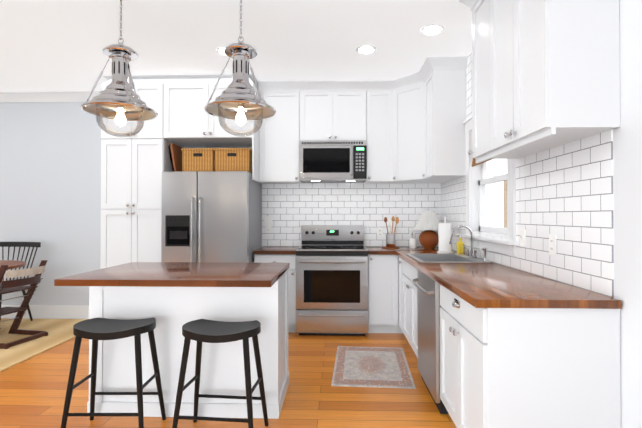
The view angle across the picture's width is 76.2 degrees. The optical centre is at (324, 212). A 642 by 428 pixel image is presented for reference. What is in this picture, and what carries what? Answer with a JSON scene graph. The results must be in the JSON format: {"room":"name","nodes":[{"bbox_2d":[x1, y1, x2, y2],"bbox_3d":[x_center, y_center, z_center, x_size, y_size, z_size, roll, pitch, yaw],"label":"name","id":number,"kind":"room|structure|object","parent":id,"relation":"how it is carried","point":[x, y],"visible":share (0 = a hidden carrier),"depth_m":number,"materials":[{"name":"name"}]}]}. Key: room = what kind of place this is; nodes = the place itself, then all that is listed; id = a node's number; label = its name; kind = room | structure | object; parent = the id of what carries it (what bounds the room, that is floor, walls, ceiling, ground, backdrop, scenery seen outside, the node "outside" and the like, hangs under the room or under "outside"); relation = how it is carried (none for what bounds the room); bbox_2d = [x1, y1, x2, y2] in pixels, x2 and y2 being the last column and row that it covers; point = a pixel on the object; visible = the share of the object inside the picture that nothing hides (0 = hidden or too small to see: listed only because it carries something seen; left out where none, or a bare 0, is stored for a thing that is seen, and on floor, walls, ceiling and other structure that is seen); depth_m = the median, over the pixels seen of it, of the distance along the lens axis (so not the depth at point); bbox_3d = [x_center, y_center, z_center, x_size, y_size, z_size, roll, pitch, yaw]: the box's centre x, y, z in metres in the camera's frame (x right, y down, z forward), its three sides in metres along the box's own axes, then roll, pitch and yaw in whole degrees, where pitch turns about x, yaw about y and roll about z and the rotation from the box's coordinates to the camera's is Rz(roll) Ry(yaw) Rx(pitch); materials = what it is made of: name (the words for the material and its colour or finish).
{"room":"kitchen","nodes":[
{"label":"kitchen","id":0,"kind":"room"},
{"bbox_2d":[0,102,374,304],"bbox_3d":[-2.306,-0.086,5.112,7.922,2.790,0.120,0,0,2],"label":"wall","id":1,"kind":"structure","parent":0,"point":[50,176],"depth_m":5.09,"materials":[{"name":"grey paint"}]},
{"bbox_2d":[1,305,88,318],"bbox_3d":[-4.282,1.226,5.091,3.734,0.165,0.022,0,0,2],"label":"baseboard","id":2,"kind":"structure","parent":1,"relation":"attached to","point":[59,311],"depth_m":5.06,"materials":[{"name":"white wood"}]},
{"bbox_2d":[0,91,100,102],"bbox_3d":[-4.283,-1.429,5.077,3.734,0.105,0.095,0,0,2],"label":"crown molding","id":3,"kind":"structure","parent":1,"relation":"attached to","point":[50,96],"depth_m":5.05,"materials":[{"name":"white wood"}]},
{"bbox_2d":[164,82,258,149],"bbox_3d":[-1.277,-1.101,4.712,1.044,0.595,0.628,0,0,2],"label":"upper cabinet","id":4,"kind":"object","parent":1,"relation":"attached to","point":[187,123],"depth_m":4.41,"materials":[{"name":"white wood"}]},
{"bbox_2d":[259,88,305,183],"bbox_3d":[-0.488,-0.876,4.838,0.524,1.045,0.323,0,0,2],"label":"upper cabinet","id":5,"kind":"object","parent":1,"relation":"attached to","point":[280,134],"depth_m":4.69,"materials":[{"name":"white wood"}]},
{"bbox_2d":[306,88,357,139],"bbox_3d":[0.094,-1.107,4.822,0.763,0.584,0.323,0,0,2],"label":"upper cabinet","id":6,"kind":"object","parent":1,"relation":"attached to","point":[331,113],"depth_m":4.67,"materials":[{"name":"white wood"}]},
{"bbox_2d":[299,140,366,182],"bbox_3d":[0.092,-0.588,4.760,0.757,0.448,0.434,0,0,2],"label":"over-the-range microwave","id":7,"kind":"object","parent":6,"relation":"attached to","point":[332,161],"visible":1,"depth_m":4.59,"materials":[{"name":"grey metal"}]},
{"bbox_2d":[262,183,440,246],"bbox_3d":[0.311,0.018,4.965,2.164,0.780,0.008,0,0,2],"label":"wall tile","id":8,"kind":"structure","parent":1,"relation":"attached to","point":[290,210],"depth_m":4.96,"materials":[{"name":"white tile"}]},
{"bbox_2d":[264,216,271,232],"bbox_3d":[-0.691,0.142,4.976,0.085,0.194,0.030,0,0,2],"label":"outlet","id":9,"kind":"object","parent":8,"relation":"attached to","point":[267,220],"depth_m":4.96,"materials":[{"name":"white plastic"}]},
{"bbox_2d":[377,227,382,236],"bbox_3d":[0.663,0.238,4.944,0.072,0.120,0.010,0,0,2],"label":"outlet","id":10,"kind":"object","parent":8,"relation":"attached to","point":[379,229],"depth_m":4.94,"materials":[{"name":"white plastic"}]},
{"bbox_2d":[409,228,414,236],"bbox_3d":[1.049,0.238,4.923,0.072,0.120,0.028,0,0,2],"label":"light switch","id":11,"kind":"object","parent":8,"relation":"attached to","point":[411,230],"depth_m":4.93,"materials":[{"name":"white plastic"}]},
{"bbox_2d":[358,88,385,183],"bbox_3d":[0.622,-0.877,4.784,0.419,1.045,0.362,0,0,2],"label":"upper cabinet","id":12,"kind":"object","parent":1,"relation":"attached to","point":[371,101],"depth_m":4.65,"materials":[{"name":"white wood"}]},
{"bbox_2d":[386,76,449,183],"bbox_3d":[1.053,-0.878,4.617,0.670,1.045,0.670,0,0,2],"label":"upper cabinet","id":13,"kind":"object","parent":1,"relation":"attached to","point":[410,128],"depth_m":4.54,"materials":[{"name":"white wood"}]},
{"bbox_2d":[0,332,456,427],"bbox_3d":[-2.417,1.329,1.526,7.922,0.100,7.530,0,0,2],"label":"floor","id":14,"kind":"structure","parent":0,"point":[33,389],"depth_m":2.86,"materials":[{"name":"brown wood"}]},
{"bbox_2d":[0,318,87,371],"bbox_3d":[-4.321,1.292,3.732,3.380,0.010,2.620,0,0,2],"label":"jute rug","id":15,"kind":"object","parent":14,"relation":"on","point":[59,331],"visible":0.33,"depth_m":4.24,"materials":[{"name":"beige wicker"}]},
{"bbox_2d":[0,260,25,328],"bbox_3d":[-3.717,0.906,4.157,1.100,0.734,1.100,0,0,2],"label":"dining table","id":16,"kind":"object","parent":15,"relation":"on","point":[12,264],"visible":0.94,"depth_m":4.37,"materials":[{"name":"brown wood"}]},
{"bbox_2d":[0,242,40,320],"bbox_3d":[-3.717,0.816,4.705,0.620,0.935,0.507,0,0,8],"label":"dining chair","id":17,"kind":"object","parent":15,"relation":"on","point":[20,244],"visible":0.54,"depth_m":4.90,"materials":[{"name":"black wood"}]},
{"bbox_2d":[0,260,47,348],"bbox_3d":[-3.193,0.894,4.135,0.529,0.790,0.452,0,0,12],"label":"chair","id":18,"kind":"object","parent":15,"relation":"on","point":[10,286],"visible":1,"depth_m":4.17,"materials":[{"name":"brown wood"}]},
{"bbox_2d":[61,317,165,427],"bbox_3d":[-1.227,0.966,2.398,0.472,0.645,0.333,0,0,0],"label":"counter stool","id":19,"kind":"object","parent":14,"relation":"on","point":[94,330],"visible":1,"depth_m":2.32,"materials":[{"name":"black wood"}]},
{"bbox_2d":[100,82,183,268],"bbox_3d":[-2.077,-0.047,4.728,0.683,2.704,0.628,0,0,2],"label":"tall cabinet","id":20,"kind":"object","parent":14,"relation":"on","point":[134,167],"depth_m":4.42,"materials":[{"name":"white wood"}]},
{"bbox_2d":[54,262,289,418],"bbox_3d":[-0.900,0.834,2.722,1.231,0.910,0.874,0,0,2],"label":"kitchen island","id":21,"kind":"object","parent":14,"relation":"on","point":[172,298],"visible":0.88,"depth_m":2.60,"materials":[{"name":"white wood"}]},
{"bbox_2d":[161,171,260,262],"bbox_3d":[-1.235,0.440,4.557,0.898,1.730,0.823,0,0,2],"label":"refrigerator","id":22,"kind":"object","parent":14,"relation":"on","point":[211,216],"visible":0.58,"depth_m":4.22,"materials":[{"name":"grey metal"}]},
{"bbox_2d":[168,143,181,170],"bbox_3d":[-1.659,-0.605,4.566,0.118,0.357,0.300,0,0,2],"label":"cutting board","id":23,"kind":"object","parent":22,"relation":"on","point":[176,157],"visible":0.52,"depth_m":4.47,"materials":[{"name":"brown wood"}]},
{"bbox_2d":[181,148,214,171],"bbox_3d":[-1.346,-0.555,4.535,0.355,0.256,0.402,0,0,2],"label":"basket","id":24,"kind":"object","parent":22,"relation":"on","point":[198,159],"visible":0.75,"depth_m":4.35,"materials":[{"name":"brown wicker"}]},
{"bbox_2d":[214,148,251,173],"bbox_3d":[-0.982,-0.555,4.524,0.385,0.256,0.402,0,0,2],"label":"basket","id":25,"kind":"object","parent":22,"relation":"on","point":[233,159],"visible":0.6,"depth_m":4.33,"materials":[{"name":"brown wicker"}]},
{"bbox_2d":[172,319,268,427],"bbox_3d":[-0.592,0.966,2.348,0.472,0.645,0.333,0,0,6],"label":"counter stool","id":26,"kind":"object","parent":14,"relation":"on","point":[199,331],"visible":1,"depth_m":2.27,"materials":[{"name":"black wood"}]},
{"bbox_2d":[253,253,295,331],"bbox_3d":[-0.528,0.875,4.686,0.453,0.860,0.600,0,0,2],"label":"base cabinet","id":27,"kind":"object","parent":14,"relation":"on","point":[290,258],"depth_m":4.39,"materials":[{"name":"white wood"}]},
{"bbox_2d":[253,246,299,252],"bbox_3d":[-0.529,0.424,4.666,0.453,0.038,0.630,0,0,2],"label":"countertop","id":28,"kind":"structure","parent":27,"relation":"on","point":[266,249],"depth_m":4.50,"materials":[{"name":"brown wood"}]},
{"bbox_2d":[296,225,367,335],"bbox_3d":[0.081,0.725,4.587,0.759,1.160,0.727,0,0,2],"label":"range","id":29,"kind":"object","parent":14,"relation":"on","point":[331,279],"visible":1,"depth_m":4.29,"materials":[{"name":"grey metal"}]},
{"bbox_2d":[331,346,415,388],"bbox_3d":[0.394,1.292,3.486,0.620,0.006,0.920,0,0,5],"label":"kitchen rug","id":30,"kind":"object","parent":14,"relation":"on","point":[382,367],"visible":1,"depth_m":3.39,"materials":[{"name":"fabric"}]},
{"bbox_2d":[368,253,392,332],"bbox_3d":[0.640,0.875,4.629,0.343,0.860,0.640,0,0,2],"label":"base cabinet","id":31,"kind":"object","parent":14,"relation":"on","point":[380,265],"depth_m":4.36,"materials":[{"name":"white wood"}]},
{"bbox_2d":[412,269,448,413],"bbox_3d":[0.992,0.862,2.894,0.672,0.858,0.591,0,0,2],"label":"dishwasher","id":32,"kind":"object","parent":14,"relation":"on","point":[428,299],"visible":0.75,"depth_m":2.78,"materials":[{"name":"silver metal"}]},
{"bbox_2d":[393,253,476,357],"bbox_3d":[1.031,0.868,3.775,0.663,0.860,1.170,0,0,2],"label":"base cabinet","id":33,"kind":"object","parent":14,"relation":"on","point":[405,313],"depth_m":3.91,"materials":[{"name":"white wood"}]},
{"bbox_2d":[366,247,438,252],"bbox_3d":[0.925,0.424,4.621,0.913,0.038,0.630,0,0,2],"label":"countertop","id":34,"kind":"structure","parent":33,"relation":"on","point":[370,249],"depth_m":4.50,"materials":[{"name":"brown wood"}]},
{"bbox_2d":[382,216,398,248],"bbox_3d":[0.749,0.221,4.674,0.200,0.367,0.200,0,0,2],"label":"utensil crock","id":35,"kind":"object","parent":34,"relation":"on","point":[390,240],"visible":1,"depth_m":4.64,"materials":[{"name":"glass"}]},
{"bbox_2d":[409,238,416,247],"bbox_3d":[1.012,0.348,4.705,0.082,0.113,0.082,0,0,2],"label":"candle jar","id":36,"kind":"object","parent":34,"relation":"on","point":[412,242],"visible":1,"depth_m":4.67,"materials":[{"name":"white glass"}]},
{"bbox_2d":[412,211,439,248],"bbox_3d":[1.185,0.192,4.711,0.327,0.425,0.428,0,0,2],"label":"table lamp","id":37,"kind":"object","parent":34,"relation":"on","point":[428,221],"visible":0.96,"depth_m":4.58,"materials":[{"name":"fabric"}]},
{"bbox_2d":[397,249,468,256],"bbox_3d":[1.051,0.420,4.115,0.630,0.038,0.375,0,0,2],"label":"countertop","id":38,"kind":"structure","parent":33,"relation":"on","point":[400,252],"depth_m":3.99,"materials":[{"name":"brown wood"}]},
{"bbox_2d":[437,216,452,252],"bbox_3d":[1.203,0.218,4.100,0.156,0.364,0.156,0,0,2],"label":"paper towel holder","id":39,"kind":"object","parent":38,"relation":"on","point":[444,233],"visible":0.98,"depth_m":4.04,"materials":[{"name":"white paper"}]},
{"bbox_2d":[405,225,491,262],"bbox_3d":[1.042,0.351,3.581,0.560,0.490,0.745,0,0,2],"label":"sink","id":40,"kind":"object","parent":38,"relation":"in","point":[471,256],"depth_m":3.60,"materials":[{"name":"silver metal"}]},
{"bbox_2d":[456,234,463,253],"bbox_3d":[1.313,0.301,3.990,0.075,0.195,0.066,0,0,2],"label":"soap bottle","id":41,"kind":"object","parent":38,"relation":"on","point":[460,247],"visible":0.9,"depth_m":3.97,"materials":[{"name":"yellow plastic"}]},
{"bbox_2d":[440,285,620,427],"bbox_3d":[1.015,0.855,2.202,0.597,0.860,0.786,0,0,2],"label":"base cabinet","id":42,"kind":"object","parent":14,"relation":"on","point":[520,349],"depth_m":1.81,"materials":[{"name":"white wood"}]},
{"bbox_2d":[413,261,620,308],"bbox_3d":[1.001,0.406,2.513,0.630,0.038,1.440,0,0,2],"label":"countertop","id":43,"kind":"structure","parent":42,"relation":"on","point":[481,284],"depth_m":2.07,"materials":[{"name":"brown wood"}]},
{"bbox_2d":[0,0,471,91],"bbox_3d":[-2.417,-1.561,1.550,7.922,0.100,7.530,0,0,2],"label":"ceiling","id":44,"kind":"structure","parent":0,"point":[51,45],"depth_m":3.49,"materials":[{"name":"paint"}]},
{"bbox_2d":[80,0,157,136],"bbox_3d":[-1.382,-1.006,2.769,0.472,0.986,0.472,0,0,2],"label":"pendant lantern","id":45,"kind":"object","parent":44,"relation":"hanging from","point":[119,100],"visible":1,"depth_m":2.73,"materials":[{"name":"silver metal"}]},
{"bbox_2d":[216,47,225,54],"bbox_3d":[-0.908,-1.486,3.779,0.190,0.012,0.190,0,0,2],"label":"recessed light","id":46,"kind":"object","parent":44,"relation":"in","point":[220,50],"visible":0.4,"depth_m":3.75,"materials":[{"name":"white"}]},
{"bbox_2d":[204,0,275,136],"bbox_3d":[-0.564,-1.007,2.744,0.472,0.986,0.472,0,0,2],"label":"pendant lantern","id":47,"kind":"object","parent":44,"relation":"hanging from","point":[240,100],"visible":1,"depth_m":2.71,"materials":[{"name":"silver metal"}]},
{"bbox_2d":[356,45,376,53],"bbox_3d":[0.376,-1.486,3.739,0.190,0.012,0.190,0,0,2],"label":"recessed light","id":48,"kind":"object","parent":44,"relation":"in","point":[365,49],"visible":1,"depth_m":3.71,"materials":[{"name":"white"}]},
{"bbox_2d":[420,24,443,34],"bbox_3d":[0.875,-1.489,3.344,0.190,0.012,0.190,0,0,2],"label":"recessed light","id":49,"kind":"object","parent":44,"relation":"in","point":[433,29],"visible":1,"depth_m":3.33,"materials":[{"name":"white"}]},
{"bbox_2d":[453,0,641,427],"bbox_3d":[1.348,-0.118,1.296,0.120,2.790,7.280,0,0,2],"label":"wall","id":50,"kind":"structure","parent":0,"point":[627,189],"depth_m":1.75,"materials":[{"name":"white ceramic subway tile"},{"name":"gray grout"},{"name":"white paint"}]},
{"bbox_2d":[422,64,466,179],"bbox_3d":[1.194,-0.882,4.172,0.362,1.045,0.425,0,0,2],"label":"upper cabinet","id":51,"kind":"object","parent":50,"relation":"attached to","point":[443,85],"depth_m":3.96,"materials":[{"name":"white wood"}]},
{"bbox_2d":[462,115,516,255],"bbox_3d":[1.381,-0.288,3.373,0.183,1.185,1.100,0,0,2],"label":"window unit","id":52,"kind":"structure","parent":50,"relation":"in","point":[478,180],"depth_m":3.61,"materials":[{"name":"white wood"}]},
{"bbox_2d":[471,158,491,166],"bbox_3d":[1.362,-0.582,3.376,0.041,0.306,0.830,0,0,2],"label":"window shade","id":53,"kind":"object","parent":52,"relation":"attached to","point":[473,161],"depth_m":3.74,"materials":[{"name":"white wood"}]},
{"bbox_2d":[441,52,613,296],"bbox_3d":[1.349,-0.550,3.395,0.008,1.890,3.076,0,0,2],"label":"wall tile","id":54,"kind":"structure","parent":50,"relation":"attached to","point":[564,193],"depth_m":2.25,"materials":[{"name":"white tile"}]},
{"bbox_2d":[520,229,525,246],"bbox_3d":[1.317,0.169,2.736,0.016,0.120,0.072,0,0,2],"label":"outlet","id":55,"kind":"object","parent":54,"relation":"attached to","point":[522,231],"depth_m":2.73,"materials":[{"name":"white plastic"}]},
{"bbox_2d":[549,234,555,255],"bbox_3d":[1.308,0.186,2.356,0.009,0.120,0.072,0,0,2],"label":"outlet","id":56,"kind":"object","parent":54,"relation":"attached to","point":[552,238],"depth_m":2.35,"materials":[{"name":"white plastic"}]},
{"bbox_2d":[459,0,619,162],"bbox_3d":[1.123,-0.924,2.315,0.389,1.159,1.131,0,0,2],"label":"upper cabinet","id":57,"kind":"object","parent":50,"relation":"attached to","point":[545,74],"visible":1,"depth_m":1.92,"materials":[{"name":"white wood"}]},
{"label":"outside","id":58,"kind":"structure","parent":0,"visible":0},
{"bbox_2d":[503,180,506,227],"bbox_3d":[4.841,0.350,6.847,6.498,2.106,14.000,0,0,2],"label":"fence","id":59,"kind":"object","parent":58,"point":[505,192],"depth_m":7.50,"materials":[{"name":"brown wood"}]}
]}

